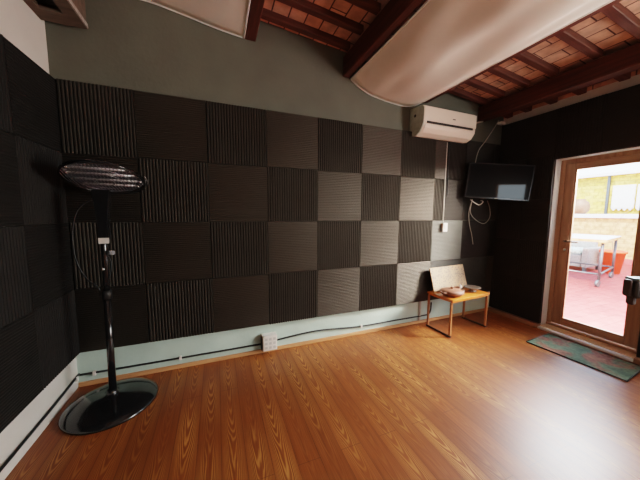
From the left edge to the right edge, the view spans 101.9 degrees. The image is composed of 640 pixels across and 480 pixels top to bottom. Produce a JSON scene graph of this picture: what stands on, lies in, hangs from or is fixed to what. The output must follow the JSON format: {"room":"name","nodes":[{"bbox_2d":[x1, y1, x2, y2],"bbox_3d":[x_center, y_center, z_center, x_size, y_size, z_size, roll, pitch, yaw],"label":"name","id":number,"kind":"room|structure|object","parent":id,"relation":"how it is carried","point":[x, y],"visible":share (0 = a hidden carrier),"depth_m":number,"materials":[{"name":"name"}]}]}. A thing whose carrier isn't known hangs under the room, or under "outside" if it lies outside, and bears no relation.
{"room":"studio","nodes":[
{"label":"studio","id":0,"kind":"room"},
{"bbox_2d":[0,0,78,479],"bbox_3d":[-1.108,-0.169,-0.304,0.150,3.325,4.700,-2,6,-21],"label":"wall","id":1,"kind":"structure","parent":0,"point":[19,24],"depth_m":1.58,"materials":[{"name":"white paint"}]},
{"bbox_2d":[0,34,13,133],"bbox_3d":[-1.601,-0.806,1.162,0.040,0.500,0.499,-2,6,-21],"label":"panel","id":2,"kind":"object","parent":1,"relation":"attached to","point":[6,124],"visible":0.97,"depth_m":1.37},
{"bbox_2d":[0,129,24,226],"bbox_3d":[-1.604,-0.307,1.213,0.040,0.500,0.499,-2,6,-21],"label":"panel","id":3,"kind":"object","parent":1,"relation":"attached to","point":[11,210],"visible":1,"depth_m":1.38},
{"bbox_2d":[0,226,32,327],"bbox_3d":[-1.606,0.193,1.263,0.040,0.500,0.499,-2,6,-21],"label":"panel","id":4,"kind":"object","parent":1,"relation":"attached to","point":[15,289],"visible":1,"depth_m":1.39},
{"bbox_2d":[0,312,42,432],"bbox_3d":[-1.609,0.692,1.314,0.040,0.500,0.499,-2,6,-21],"label":"panel","id":5,"kind":"object","parent":1,"relation":"attached to","point":[20,375],"visible":1,"depth_m":1.40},
{"bbox_2d":[3,36,62,152],"bbox_3d":[-1.784,-0.854,1.623,0.040,0.500,0.499,-2,6,-21],"label":"panel","id":6,"kind":"object","parent":1,"relation":"attached to","point":[32,91],"visible":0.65,"depth_m":1.57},
{"bbox_2d":[0,373,79,471],"bbox_3d":[-1.453,1.177,0.934,0.026,0.038,2.388,-2,6,-21],"label":"cable","id":7,"kind":"object","parent":1,"relation":"attached to","point":[75,379],"visible":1,"depth_m":1.56,"materials":[{"name":"black plastic"}]},
{"bbox_2d":[14,134,69,224],"bbox_3d":[-1.786,-0.354,1.674,0.040,0.500,0.499,-2,6,-21],"label":"panel","id":8,"kind":"object","parent":1,"relation":"attached to","point":[43,195],"visible":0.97,"depth_m":1.62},
{"bbox_2d":[21,223,74,310],"bbox_3d":[-1.789,0.145,1.724,0.040,0.500,0.499,-2,6,-21],"label":"panel","id":9,"kind":"object","parent":1,"relation":"attached to","point":[48,246],"visible":0.7,"depth_m":1.68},
{"bbox_2d":[23,0,87,28],"bbox_3d":[-1.683,-1.620,1.593,0.255,0.315,0.390,-2,6,-21],"label":"ceiling box","id":10,"kind":"object","parent":1,"relation":"attached to","point":[66,12],"visible":1,"depth_m":1.70,"materials":[{"name":"white paint"}]},
{"bbox_2d":[33,289,79,389],"bbox_3d":[-1.791,0.645,1.775,0.040,0.500,0.499,-2,6,-21],"label":"panel","id":11,"kind":"object","parent":1,"relation":"attached to","point":[56,324],"visible":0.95,"depth_m":1.73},
{"bbox_2d":[44,0,503,381],"bbox_3d":[0.306,-0.488,2.843,5.100,3.340,0.150,-2,6,-21],"label":"wall","id":12,"kind":"structure","parent":0,"point":[138,45],"depth_m":2.26,"materials":[{"name":"paint"}]},
{"bbox_2d":[56,78,137,157],"bbox_3d":[-1.637,-0.884,1.928,0.454,0.500,0.040,-2,6,-21],"label":"panel","id":13,"kind":"object","parent":12,"relation":"attached to","point":[95,119],"visible":0.99,"depth_m":1.91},
{"bbox_2d":[62,153,141,221],"bbox_3d":[-1.639,-0.386,1.978,0.454,0.500,0.040,-2,6,-21],"label":"panel","id":14,"kind":"object","parent":12,"relation":"attached to","point":[124,207],"visible":0.47,"depth_m":1.96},
{"bbox_2d":[69,222,145,288],"bbox_3d":[-1.640,0.115,2.030,0.454,0.500,0.040,-2,6,-21],"label":"panel","id":15,"kind":"object","parent":12,"relation":"attached to","point":[128,263],"visible":0.83,"depth_m":2.02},
{"bbox_2d":[75,284,149,352],"bbox_3d":[-1.644,0.615,2.080,0.454,0.500,0.040,-2,6,-21],"label":"panel","id":16,"kind":"object","parent":12,"relation":"attached to","point":[129,302],"visible":0.94,"depth_m":2.06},
{"bbox_2d":[133,90,207,162],"bbox_3d":[-1.191,-0.900,2.103,0.499,0.500,0.040,-2,6,-21],"label":"panel","id":17,"kind":"object","parent":12,"relation":"attached to","point":[168,127],"visible":1,"depth_m":2.08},
{"bbox_2d":[138,158,209,221],"bbox_3d":[-1.192,-0.400,2.154,0.499,0.500,0.040,-2,6,-21],"label":"panel","id":18,"kind":"object","parent":12,"relation":"attached to","point":[175,191],"visible":0.97,"depth_m":2.13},
{"bbox_2d":[142,222,211,282],"bbox_3d":[-1.195,0.098,2.204,0.499,0.500,0.040,-2,6,-21],"label":"panel","id":19,"kind":"object","parent":12,"relation":"attached to","point":[173,251],"visible":1,"depth_m":2.18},
{"bbox_2d":[146,278,213,341],"bbox_3d":[-1.198,0.598,2.254,0.499,0.500,0.040,-2,6,-21],"label":"panel","id":20,"kind":"object","parent":12,"relation":"attached to","point":[176,309],"visible":0.99,"depth_m":2.23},
{"bbox_2d":[206,101,266,166],"bbox_3d":[-0.724,-0.915,2.286,0.499,0.500,0.040,-2,6,-21],"label":"panel","id":21,"kind":"object","parent":12,"relation":"attached to","point":[236,135],"visible":0.99,"depth_m":2.26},
{"bbox_2d":[208,163,267,221],"bbox_3d":[-0.726,-0.416,2.337,0.499,0.500,0.040,-2,6,-21],"label":"panel","id":22,"kind":"object","parent":12,"relation":"attached to","point":[237,193],"visible":1,"depth_m":2.31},
{"bbox_2d":[210,221,267,277],"bbox_3d":[-0.730,0.083,2.386,0.499,0.500,0.040,-2,6,-21],"label":"panel","id":23,"kind":"object","parent":12,"relation":"attached to","point":[237,248],"visible":0.99,"depth_m":2.37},
{"bbox_2d":[212,274,268,332],"bbox_3d":[-0.733,0.582,2.437,0.499,0.500,0.040,-2,6,-21],"label":"panel","id":24,"kind":"object","parent":12,"relation":"attached to","point":[239,302],"visible":0.98,"depth_m":2.41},
{"bbox_2d":[245,0,264,40],"bbox_3d":[0.251,-1.589,0.091,0.090,0.148,4.688,-2,6,-21],"label":"ceiling beam","id":25,"kind":"structure","parent":12,"relation":"attached to","point":[256,6],"depth_m":2.02,"materials":[{"name":"brown wood"}]},
{"bbox_2d":[79,302,431,375],"bbox_3d":[-0.231,0.939,2.682,3.567,0.172,0.026,-2,6,-21],"label":"cable","id":26,"kind":"object","parent":12,"relation":"attached to","point":[94,372],"visible":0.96,"depth_m":2.44,"materials":[{"name":"black plastic"}]},
{"bbox_2d":[261,332,276,351],"bbox_3d":[-0.501,0.996,2.550,0.148,0.152,0.082,-2,6,-21],"label":"box","id":27,"kind":"object","parent":12,"relation":"attached to","point":[268,340],"visible":1,"depth_m":2.52,"materials":[{"name":"white plastic"}]},
{"bbox_2d":[79,308,487,386],"bbox_3d":[0.257,1.067,2.893,4.635,0.036,0.018,-2,6,-21],"label":"baseboard","id":28,"kind":"structure","parent":12,"relation":"attached to","point":[199,362],"depth_m":2.52,"materials":[{"name":"brown wood"}]},
{"bbox_2d":[267,221,316,273],"bbox_3d":[-0.265,0.066,2.569,0.499,0.500,0.040,-2,6,-21],"label":"panel","id":29,"kind":"object","parent":12,"relation":"attached to","point":[292,245],"visible":0.99,"depth_m":2.54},
{"bbox_2d":[267,167,316,220],"bbox_3d":[-0.263,-0.434,2.518,0.499,0.500,0.040,-2,6,-21],"label":"panel","id":30,"kind":"object","parent":12,"relation":"attached to","point":[292,193],"visible":1,"depth_m":2.50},
{"bbox_2d":[266,110,317,169],"bbox_3d":[-0.260,-0.934,2.468,0.499,0.500,0.040,-2,6,-21],"label":"panel","id":31,"kind":"object","parent":12,"relation":"attached to","point":[291,139],"visible":0.98,"depth_m":2.44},
{"bbox_2d":[268,270,316,323],"bbox_3d":[-0.267,0.567,2.619,0.499,0.500,0.040,-2,6,-21],"label":"panel","id":32,"kind":"object","parent":12,"relation":"attached to","point":[292,295],"visible":0.98,"depth_m":2.60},
{"bbox_2d":[317,267,359,316],"bbox_3d":[0.198,0.550,2.802,0.499,0.500,0.040,-2,6,-21],"label":"panel","id":33,"kind":"object","parent":12,"relation":"attached to","point":[338,291],"visible":1,"depth_m":2.78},
{"bbox_2d":[317,221,359,269],"bbox_3d":[0.200,0.051,2.752,0.499,0.500,0.040,-2,6,-21],"label":"panel","id":34,"kind":"object","parent":12,"relation":"attached to","point":[338,242],"visible":0.98,"depth_m":2.73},
{"bbox_2d":[317,171,361,220],"bbox_3d":[0.203,-0.449,2.701,0.499,0.500,0.040,-2,6,-21],"label":"panel","id":35,"kind":"object","parent":12,"relation":"attached to","point":[338,193],"visible":1,"depth_m":2.68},
{"bbox_2d":[317,118,361,172],"bbox_3d":[0.206,-0.949,2.651,0.499,0.500,0.040,-2,6,-21],"label":"panel","id":36,"kind":"object","parent":12,"relation":"attached to","point":[339,142],"visible":0.99,"depth_m":2.63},
{"bbox_2d":[359,264,396,310],"bbox_3d":[0.663,0.535,2.985,0.499,0.500,0.040,-2,6,-21],"label":"panel","id":37,"kind":"object","parent":12,"relation":"attached to","point":[377,282],"visible":0.99,"depth_m":2.96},
{"bbox_2d":[360,221,398,265],"bbox_3d":[0.666,0.035,2.934,0.499,0.500,0.040,-2,6,-21],"label":"panel","id":38,"kind":"object","parent":12,"relation":"attached to","point":[378,239],"visible":0.99,"depth_m":2.91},
{"bbox_2d":[361,174,399,220],"bbox_3d":[0.669,-0.465,2.884,0.499,0.500,0.040,-2,6,-21],"label":"panel","id":39,"kind":"object","parent":12,"relation":"attached to","point":[380,193],"visible":1,"depth_m":2.86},
{"bbox_2d":[361,124,401,175],"bbox_3d":[0.671,-0.965,2.833,0.499,0.500,0.040,-2,6,-21],"label":"panel","id":40,"kind":"object","parent":12,"relation":"attached to","point":[381,146],"visible":1,"depth_m":2.81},
{"bbox_2d":[343,0,424,77],"bbox_3d":[1.123,-1.508,0.445,0.075,0.183,4.688,-2,6,-21],"label":"ceiling beam","id":41,"kind":"structure","parent":12,"relation":"attached to","point":[395,12],"depth_m":2.05,"materials":[{"name":"brown wood"}]},
{"bbox_2d":[350,0,614,106],"bbox_3d":[1.448,-1.361,1.013,0.930,0.215,3.895,-2,6,-21],"label":"cloth","id":42,"kind":"object","parent":41,"relation":"hanging from","point":[444,44],"visible":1,"depth_m":1.87,"materials":[{"name":"white fabric"}]},
{"bbox_2d":[395,261,430,304],"bbox_3d":[1.129,0.517,3.167,0.499,0.500,0.040,-2,6,-21],"label":"panel","id":43,"kind":"object","parent":12,"relation":"attached to","point":[412,279],"visible":0.86,"depth_m":3.14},
{"bbox_2d":[397,221,431,263],"bbox_3d":[1.131,0.019,3.116,0.499,0.500,0.040,-2,6,-21],"label":"panel","id":44,"kind":"object","parent":12,"relation":"attached to","point":[414,237],"visible":0.99,"depth_m":3.10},
{"bbox_2d":[398,176,434,220],"bbox_3d":[1.134,-0.480,3.066,0.499,0.500,0.040,-2,6,-21],"label":"panel","id":45,"kind":"object","parent":12,"relation":"attached to","point":[416,195],"visible":0.99,"depth_m":3.04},
{"bbox_2d":[401,130,435,178],"bbox_3d":[1.135,-0.981,3.015,0.499,0.500,0.040,-2,6,-21],"label":"panel","id":46,"kind":"object","parent":12,"relation":"attached to","point":[417,153],"visible":0.76,"depth_m":2.99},
{"bbox_2d":[418,302,420,319],"bbox_3d":[1.251,0.889,3.268,0.030,0.247,0.017,-2,6,-21],"label":"conduit","id":47,"kind":"object","parent":12,"relation":"attached to","point":[419,303],"visible":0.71,"depth_m":3.26,"materials":[{"name":"grey plastic"}]},
{"bbox_2d":[433,179,444,219],"bbox_3d":[1.444,-0.492,3.188,0.165,0.500,0.040,-2,6,-21],"label":"panel","id":48,"kind":"object","parent":12,"relation":"attached to","point":[439,183],"visible":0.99,"depth_m":3.17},
{"bbox_2d":[434,140,446,178],"bbox_3d":[1.446,-0.991,3.137,0.165,0.500,0.040,-2,6,-21],"label":"panel","id":49,"kind":"object","parent":12,"relation":"attached to","point":[441,146],"visible":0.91,"depth_m":3.12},
{"bbox_2d":[410,105,476,142],"bbox_3d":[1.425,-1.322,2.998,0.782,0.310,0.222,-2,6,-21],"label":"air conditioner","id":50,"kind":"object","parent":12,"relation":"attached to","point":[428,122],"visible":0.99,"depth_m":2.90,"materials":[{"name":"beige plastic"}]},
{"bbox_2d":[447,146,449,195],"bbox_3d":[1.569,-0.847,3.174,0.019,0.601,0.011,-5,8,-40],"label":"conduit","id":51,"kind":"object","parent":50,"relation":"hanging from","point":[449,146],"visible":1,"depth_m":3.17,"materials":[{"name":"black"}]},
{"bbox_2d":[429,259,459,299],"bbox_3d":[1.594,0.503,3.350,0.499,0.500,0.040,-2,6,-21],"label":"panel","id":52,"kind":"object","parent":12,"relation":"attached to","point":[439,263],"visible":0.3,"depth_m":3.29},
{"bbox_2d":[441,142,447,222],"bbox_3d":[1.528,-0.698,3.201,0.011,0.973,0.042,-2,6,-21],"label":"cable conduit","id":53,"kind":"object","parent":12,"relation":"attached to","point":[447,142],"visible":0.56,"depth_m":3.19,"materials":[{"name":"grey plastic"}]},
{"bbox_2d":[430,220,462,260],"bbox_3d":[1.597,0.003,3.299,0.499,0.500,0.040,-2,6,-21],"label":"panel","id":54,"kind":"object","parent":12,"relation":"attached to","point":[444,245],"visible":0.98,"depth_m":3.28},
{"bbox_2d":[441,223,447,231],"bbox_3d":[1.542,-0.156,3.218,0.072,0.107,0.036,-2,6,-21],"label":"wall switch","id":55,"kind":"object","parent":54,"relation":"attached to","point":[443,225],"visible":1,"depth_m":3.20,"materials":[{"name":"white plastic"}]},
{"bbox_2d":[444,180,464,219],"bbox_3d":[1.683,-0.500,3.282,0.310,0.500,0.040,-2,6,-21],"label":"panel","id":56,"kind":"object","parent":12,"relation":"attached to","point":[453,207],"visible":0.99,"depth_m":3.26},
{"bbox_2d":[446,141,465,180],"bbox_3d":[1.685,-1.000,3.231,0.310,0.500,0.040,-2,6,-21],"label":"panel","id":57,"kind":"object","parent":12,"relation":"attached to","point":[457,159],"visible":0.68,"depth_m":3.22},
{"bbox_2d":[460,257,486,290],"bbox_3d":[2.059,0.487,3.532,0.499,0.500,0.040,-2,6,-21],"label":"panel","id":58,"kind":"object","parent":12,"relation":"attached to","point":[474,268],"visible":0.66,"depth_m":3.53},
{"bbox_2d":[460,220,488,258],"bbox_3d":[2.062,-0.013,3.482,0.499,0.500,0.040,-2,6,-21],"label":"panel","id":59,"kind":"object","parent":12,"relation":"attached to","point":[478,248],"visible":0.99,"depth_m":3.46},
{"bbox_2d":[462,181,490,219],"bbox_3d":[2.066,-0.513,3.432,0.499,0.500,0.040,-2,6,-21],"label":"panel","id":60,"kind":"object","parent":12,"relation":"attached to","point":[479,212],"visible":0.63,"depth_m":3.42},
{"bbox_2d":[464,141,494,180],"bbox_3d":[2.067,-1.012,3.381,0.499,0.500,0.040,-2,6,-21],"label":"panel","id":61,"kind":"object","parent":12,"relation":"attached to","point":[486,152],"visible":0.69,"depth_m":3.34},
{"bbox_2d":[490,199,497,219],"bbox_3d":[2.361,-0.524,3.547,0.138,0.500,0.040,-2,6,-21],"label":"panel","id":62,"kind":"object","parent":12,"relation":"attached to","point":[493,207],"visible":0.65,"depth_m":3.54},
{"bbox_2d":[464,162,535,200],"bbox_3d":[2.196,-0.720,3.284,0.749,0.474,0.306,1,6,10],"label":"television","id":63,"kind":"object","parent":12,"relation":"attached to","point":[514,182],"visible":1,"depth_m":3.15,"materials":[{"name":"black plastic"}]},
{"bbox_2d":[470,199,490,223],"bbox_3d":[2.102,-0.368,3.405,0.398,0.315,0.034,-2,6,-25],"label":"cable","id":64,"kind":"object","parent":63,"relation":"hanging from","point":[472,199],"visible":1,"depth_m":3.42,"materials":[{"name":"grey plastic"}]},
{"bbox_2d":[424,0,621,102],"bbox_3d":[2.060,-1.444,0.822,0.070,0.175,4.688,-2,6,-21],"label":"ceiling beam","id":65,"kind":"structure","parent":12,"relation":"attached to","point":[615,1],"depth_m":1.95,"materials":[{"name":"brown wood"}]},
{"bbox_2d":[478,42,639,121],"bbox_3d":[2.932,-1.387,1.173,0.125,0.167,4.688,-2,6,-21],"label":"ceiling beam","id":66,"kind":"structure","parent":12,"relation":"attached to","point":[626,60],"depth_m":2.47,"materials":[{"name":"brown wood"}]},
{"bbox_2d":[5,310,639,479],"bbox_3d":[1.070,1.369,0.717,4.850,0.120,5.000,-2,6,-21],"label":"floor","id":67,"kind":"structure","parent":0,"point":[415,401],"depth_m":1.76,"materials":[{"name":"laminate"}]},
{"bbox_2d":[57,159,158,435],"bbox_3d":[-1.479,0.332,1.791,0.580,1.702,0.560,-2,6,-21],"label":"patio heater","id":68,"kind":"object","parent":67,"relation":"on","point":[107,406],"visible":1,"depth_m":1.75,"materials":[{"name":"black metal"}]},
{"bbox_2d":[426,287,489,337],"bbox_3d":[1.681,0.848,3.158,0.667,0.432,0.380,-2,6,-21],"label":"side table","id":69,"kind":"object","parent":67,"relation":"on","point":[467,295],"visible":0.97,"depth_m":3.09,"materials":[{"name":"orange wood"}]},
{"bbox_2d":[429,264,466,291],"bbox_3d":[1.613,0.472,3.255,0.601,0.291,0.074,-2,6,-24],"label":"board","id":70,"kind":"object","parent":69,"relation":"on","point":[454,275],"visible":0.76,"depth_m":3.24,"materials":[{"name":"beige wood"}]},
{"bbox_2d":[440,286,463,296],"bbox_3d":[1.535,0.592,3.025,0.259,0.101,0.259,3,6,23],"label":"pot","id":71,"kind":"object","parent":69,"relation":"on","point":[451,291],"visible":1,"depth_m":2.96,"materials":[{"name":"ceramic"}]},
{"bbox_2d":[444,293,462,296],"bbox_3d":[1.535,0.620,3.027,0.260,0.046,0.260,-2,6,-21],"label":"bowl","id":72,"kind":"object","parent":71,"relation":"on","point":[447,294],"depth_m":2.92,"materials":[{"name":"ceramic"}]},
{"bbox_2d":[464,285,480,291],"bbox_3d":[1.866,0.601,3.183,0.188,0.056,0.188,-2,6,-21],"label":"dish","id":73,"kind":"object","parent":69,"relation":"on","point":[472,288],"visible":1,"depth_m":3.18,"materials":[{"name":"grey ceramic"}]},
{"bbox_2d":[526,333,639,381],"bbox_3d":[2.573,1.124,2.563,0.472,0.012,0.767,-2,6,-21],"label":"door mat","id":74,"kind":"object","parent":67,"relation":"on","point":[621,369],"visible":1,"depth_m":2.51,"materials":[{"name":"multicoloured"}]},
{"bbox_2d":[622,276,639,304],"bbox_3d":[2.471,0.732,1.910,0.507,0.922,0.179,0,6,-5],"label":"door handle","id":75,"kind":"object","parent":67,"relation":"on","point":[631,284],"visible":1,"depth_m":1.87,"materials":[{"name":"black metal"}]},
{"bbox_2d":[260,0,639,104],"bbox_3d":[1.202,-1.674,0.455,5.100,0.570,4.700,-2,6,-21],"label":"ceiling","id":76,"kind":"structure","parent":0,"point":[599,29],"depth_m":2.23,"materials":[{"name":"ceramic"}]},
{"bbox_2d":[261,8,349,50],"bbox_3d":[-0.121,-1.865,2.310,0.855,0.139,0.060,-2,6,-21],"label":"joist","id":77,"kind":"object","parent":76,"relation":"attached to","point":[268,15],"visible":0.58,"depth_m":2.29,"materials":[{"name":"brown wood"}]},
{"bbox_2d":[276,0,363,34],"bbox_3d":[-0.033,-1.842,2.088,0.855,0.139,0.060,-2,6,-21],"label":"joist","id":78,"kind":"object","parent":76,"relation":"attached to","point":[308,7],"visible":1,"depth_m":2.10,"materials":[{"name":"brown wood"}]},
{"bbox_2d":[344,0,380,14],"bbox_3d":[0.059,-1.818,1.857,0.855,0.139,0.060,-2,6,-21],"label":"joist","id":79,"kind":"object","parent":76,"relation":"attached to","point":[372,6],"visible":1,"depth_m":1.97,"materials":[{"name":"brown wood"}]},
{"bbox_2d":[448,87,486,104],"bbox_3d":[1.657,-1.739,3.070,0.840,0.137,0.062,-2,6,-21],"label":"joist","id":80,"kind":"object","parent":76,"relation":"attached to","point":[457,91],"visible":0.58,"depth_m":3.10,"materials":[{"name":"brown wood"}]},
{"bbox_2d":[464,78,504,97],"bbox_3d":[1.738,-1.718,2.866,0.840,0.137,0.062,-2,6,-21],"label":"joist","id":81,"kind":"object","parent":76,"relation":"attached to","point":[475,83],"visible":0.58,"depth_m":2.90,"materials":[{"name":"brown wood"}]},
{"bbox_2d":[501,112,512,118],"bbox_3d":[2.332,-1.668,3.344,0.362,0.134,0.075,-2,6,-21],"label":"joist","id":82,"kind":"object","parent":76,"relation":"attached to","point":[509,115],"visible":0.24,"depth_m":3.38,"materials":[{"name":"brown wood"}]},
{"bbox_2d":[487,65,530,87],"bbox_3d":[1.833,-1.694,2.626,0.840,0.137,0.062,-2,6,-21],"label":"joist","id":83,"kind":"object","parent":76,"relation":"attached to","point":[499,71],"visible":0.58,"depth_m":2.66,"materials":[{"name":"brown wood"}]},
{"bbox_2d":[520,106,531,112],"bbox_3d":[2.413,-1.647,3.141,0.362,0.134,0.075,-2,6,-21],"label":"joist","id":84,"kind":"object","parent":76,"relation":"attached to","point":[527,109],"visible":0.24,"depth_m":3.17,"materials":[{"name":"brown wood"}]},
{"bbox_2d":[514,51,558,76],"bbox_3d":[1.924,-1.670,2.394,0.840,0.137,0.062,-2,6,-21],"label":"joist","id":85,"kind":"object","parent":76,"relation":"attached to","point":[526,57],"visible":0.58,"depth_m":2.42,"materials":[{"name":"brown wood"}]},
{"bbox_2d":[544,97,557,104],"bbox_3d":[2.508,-1.622,2.900,0.362,0.134,0.075,-2,6,-21],"label":"joist","id":86,"kind":"object","parent":76,"relation":"attached to","point":[554,100],"visible":0.24,"depth_m":2.93,"materials":[{"name":"brown wood"}]},
{"bbox_2d":[555,28,602,59],"bbox_3d":[2.038,-1.640,2.107,0.840,0.137,0.062,-2,6,-21],"label":"joist","id":87,"kind":"object","parent":76,"relation":"attached to","point":[569,36],"visible":0.58,"depth_m":2.14,"materials":[{"name":"brown wood"}]},
{"bbox_2d":[572,87,586,94],"bbox_3d":[2.599,-1.599,2.669,0.362,0.134,0.075,-2,6,-21],"label":"joist","id":88,"kind":"object","parent":76,"relation":"attached to","point":[583,90],"visible":0.24,"depth_m":2.70,"materials":[{"name":"brown wood"}]},
{"bbox_2d":[601,2,639,40],"bbox_3d":[2.137,-1.614,1.857,0.840,0.137,0.062,-2,6,-21],"label":"joist","id":89,"kind":"object","parent":76,"relation":"attached to","point":[617,13],"visible":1,"depth_m":1.87,"materials":[{"name":"brown wood"}]},
{"bbox_2d":[614,72,630,81],"bbox_3d":[2.713,-1.569,2.382,0.362,0.134,0.075,-2,6,-21],"label":"joist","id":90,"kind":"object","parent":76,"relation":"attached to","point":[626,76],"visible":0.24,"depth_m":2.42,"materials":[{"name":"brown wood"}]},
{"bbox_3d":[-0.684,-1.650,-0.285,0.090,0.161,4.688,-2,6,-21],"label":"ceiling beam","id":91,"kind":"structure","parent":76,"relation":"attached to","visible":0},
{"bbox_2d":[141,0,250,38],"bbox_3d":[-0.384,-1.593,0.264,0.960,0.121,3.894,-2,6,-21],"label":"cloth","id":92,"kind":"object","parent":91,"relation":"hanging from","point":[228,16],"visible":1,"depth_m":2.00,"materials":[{"name":"white fabric"}]},
{"bbox_2d":[503,74,639,324],"bbox_3d":[3.450,-0.093,1.508,0.250,2.855,4.700,-2,6,-21],"label":"wall","id":93,"kind":"structure","parent":0,"point":[634,80],"depth_m":3.02,"materials":[{"name":"white paint"}]},
{"bbox_2d":[513,278,544,322],"bbox_3d":[2.627,0.751,3.277,0.040,0.499,0.294,-2,6,-21],"label":"panel","id":94,"kind":"object","parent":93,"relation":"attached to","point":[528,303],"visible":1,"depth_m":3.25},
{"bbox_2d":[517,239,547,282],"bbox_3d":[2.630,0.253,3.227,0.040,0.499,0.294,-2,6,-21],"label":"panel","id":95,"kind":"object","parent":93,"relation":"attached to","point":[532,260],"visible":1,"depth_m":3.20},
{"bbox_2d":[520,199,552,240],"bbox_3d":[2.632,-0.244,3.176,0.040,0.499,0.294,-2,6,-21],"label":"panel","id":96,"kind":"object","parent":93,"relation":"attached to","point":[536,214],"visible":1,"depth_m":3.15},
{"bbox_2d":[526,155,555,199],"bbox_3d":[2.635,-0.741,3.125,0.040,0.499,0.294,-2,6,-21],"label":"panel","id":97,"kind":"object","parent":93,"relation":"attached to","point":[544,175],"visible":0.84,"depth_m":3.07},
{"bbox_2d":[488,307,639,364],"bbox_3d":[2.856,1.094,2.681,0.075,0.050,2.280,-2,6,-21],"label":"baseboard","id":98,"kind":"structure","parent":93,"relation":"attached to","point":[636,360],"depth_m":3.34,"materials":[{"name":"brown wood"}]},
{"bbox_2d":[503,69,639,118],"bbox_3d":[3.188,-1.487,1.692,0.012,0.078,3.899,-2,6,-21],"label":"trim","id":99,"kind":"structure","parent":93,"relation":"attached to","point":[636,72],"depth_m":2.69,"materials":[{"name":"wood"}]},
{"bbox_2d":[537,324,635,361],"bbox_3d":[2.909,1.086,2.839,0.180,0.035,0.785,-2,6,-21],"label":"trim","id":100,"kind":"structure","parent":93,"relation":"attached to","point":[589,340],"depth_m":2.76,"materials":[{"name":"brown wood"}]},
{"bbox_2d":[546,321,636,353],"bbox_3d":[2.989,1.052,2.867,0.130,0.027,0.785,-2,6,-21],"label":"trim","id":101,"kind":"structure","parent":93,"relation":"attached to","point":[626,348],"depth_m":2.80,"materials":[{"name":"brown wood"}]},
{"bbox_2d":[546,149,639,350],"bbox_3d":[2.948,0.080,2.750,0.129,1.935,0.785,-2,6,-21],"label":"door","id":102,"kind":"structure","parent":93,"relation":"in","point":[570,168],"depth_m":2.96,"materials":[{"name":"brown wood"}]},
{"bbox_2d":[636,331,639,357],"bbox_3d":[3.061,0.863,2.181,0.040,0.499,0.499,-2,6,-21],"label":"panel","id":103,"kind":"object","parent":93,"relation":"attached to","point":[638,347],"visible":1,"depth_m":2.41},
{"label":"outside","id":104,"kind":"structure","parent":0,"visible":0},
{"bbox_2d":[564,264,631,334],"bbox_3d":[18.638,0.463,11.196,35.050,0.150,30.000,-2,6,-21],"label":"ground","id":105,"kind":"structure","parent":104,"point":[604,306],"depth_m":4.39,"materials":[{"name":"tile"}]},
{"bbox_2d":[569,241,600,271],"bbox_3d":[6.782,0.346,7.188,0.770,0.770,1.250,-2,6,-21],"label":"box","id":106,"kind":"object","parent":105,"relation":"on","point":[582,251],"visible":0.33,"depth_m":6.64,"materials":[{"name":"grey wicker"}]},
{"bbox_2d":[570,247,582,253],"bbox_3d":[6.713,0.253,7.151,0.580,0.138,0.950,-2,6,-21],"label":"cushion","id":107,"kind":"object","parent":106,"relation":"on","point":[574,250],"depth_m":6.72,"materials":[{"name":"white fabric"}]},
{"bbox_2d":[568,234,621,286],"bbox_3d":[5.766,0.373,5.954,1.531,0.955,1.255,-4,7,-34],"label":"outdoor table","id":108,"kind":"object","parent":105,"relation":"on","point":[603,239],"visible":0.48,"depth_m":5.39,"materials":[{"name":"metal"}]},
{"bbox_2d":[572,214,637,264],"bbox_3d":[8.829,-0.047,7.801,0.410,1.450,15.000,-2,6,-21],"label":"wall","id":109,"kind":"structure","parent":105,"relation":"on","point":[591,224],"depth_m":7.73,"materials":[{"name":"paint"}]},
{"bbox_2d":[574,199,590,213],"bbox_3d":[8.495,-1.091,8.491,0.480,0.480,0.480,-2,6,-21],"label":"jar","id":110,"kind":"object","parent":109,"relation":"on","point":[582,206],"visible":0.73,"depth_m":8.33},
{"bbox_2d":[576,169,639,213],"bbox_3d":[10.952,-0.921,9.092,0.600,2.950,16.000,-2,6,-21],"label":"building","id":111,"kind":"structure","parent":105,"relation":"on","point":[612,192],"depth_m":9.47,"materials":[{"name":"brick"}]},
{"bbox_2d":[599,196,634,273],"bbox_3d":[7.179,-0.132,6.313,0.480,1.901,0.490,-2,6,-21],"label":"planter","id":112,"kind":"object","parent":105,"relation":"on","point":[608,253],"visible":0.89,"depth_m":6.26,"materials":[{"name":"orange"}]},
{"bbox_3d":[2.333,-1.501,3.340,0.080,0.035,0.060,-2,6,-21],"label":"junction box","id":113,"kind":"object","parent":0,"visible":0},
{"bbox_2d":[475,120,498,162],"bbox_3d":[2.127,-1.171,3.316,0.351,0.723,0.018,-1,6,-16],"label":"cable","id":114,"kind":"object","parent":113,"relation":"hanging from","point":[498,120],"visible":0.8,"depth_m":3.29,"materials":[{"name":"grey plastic"}]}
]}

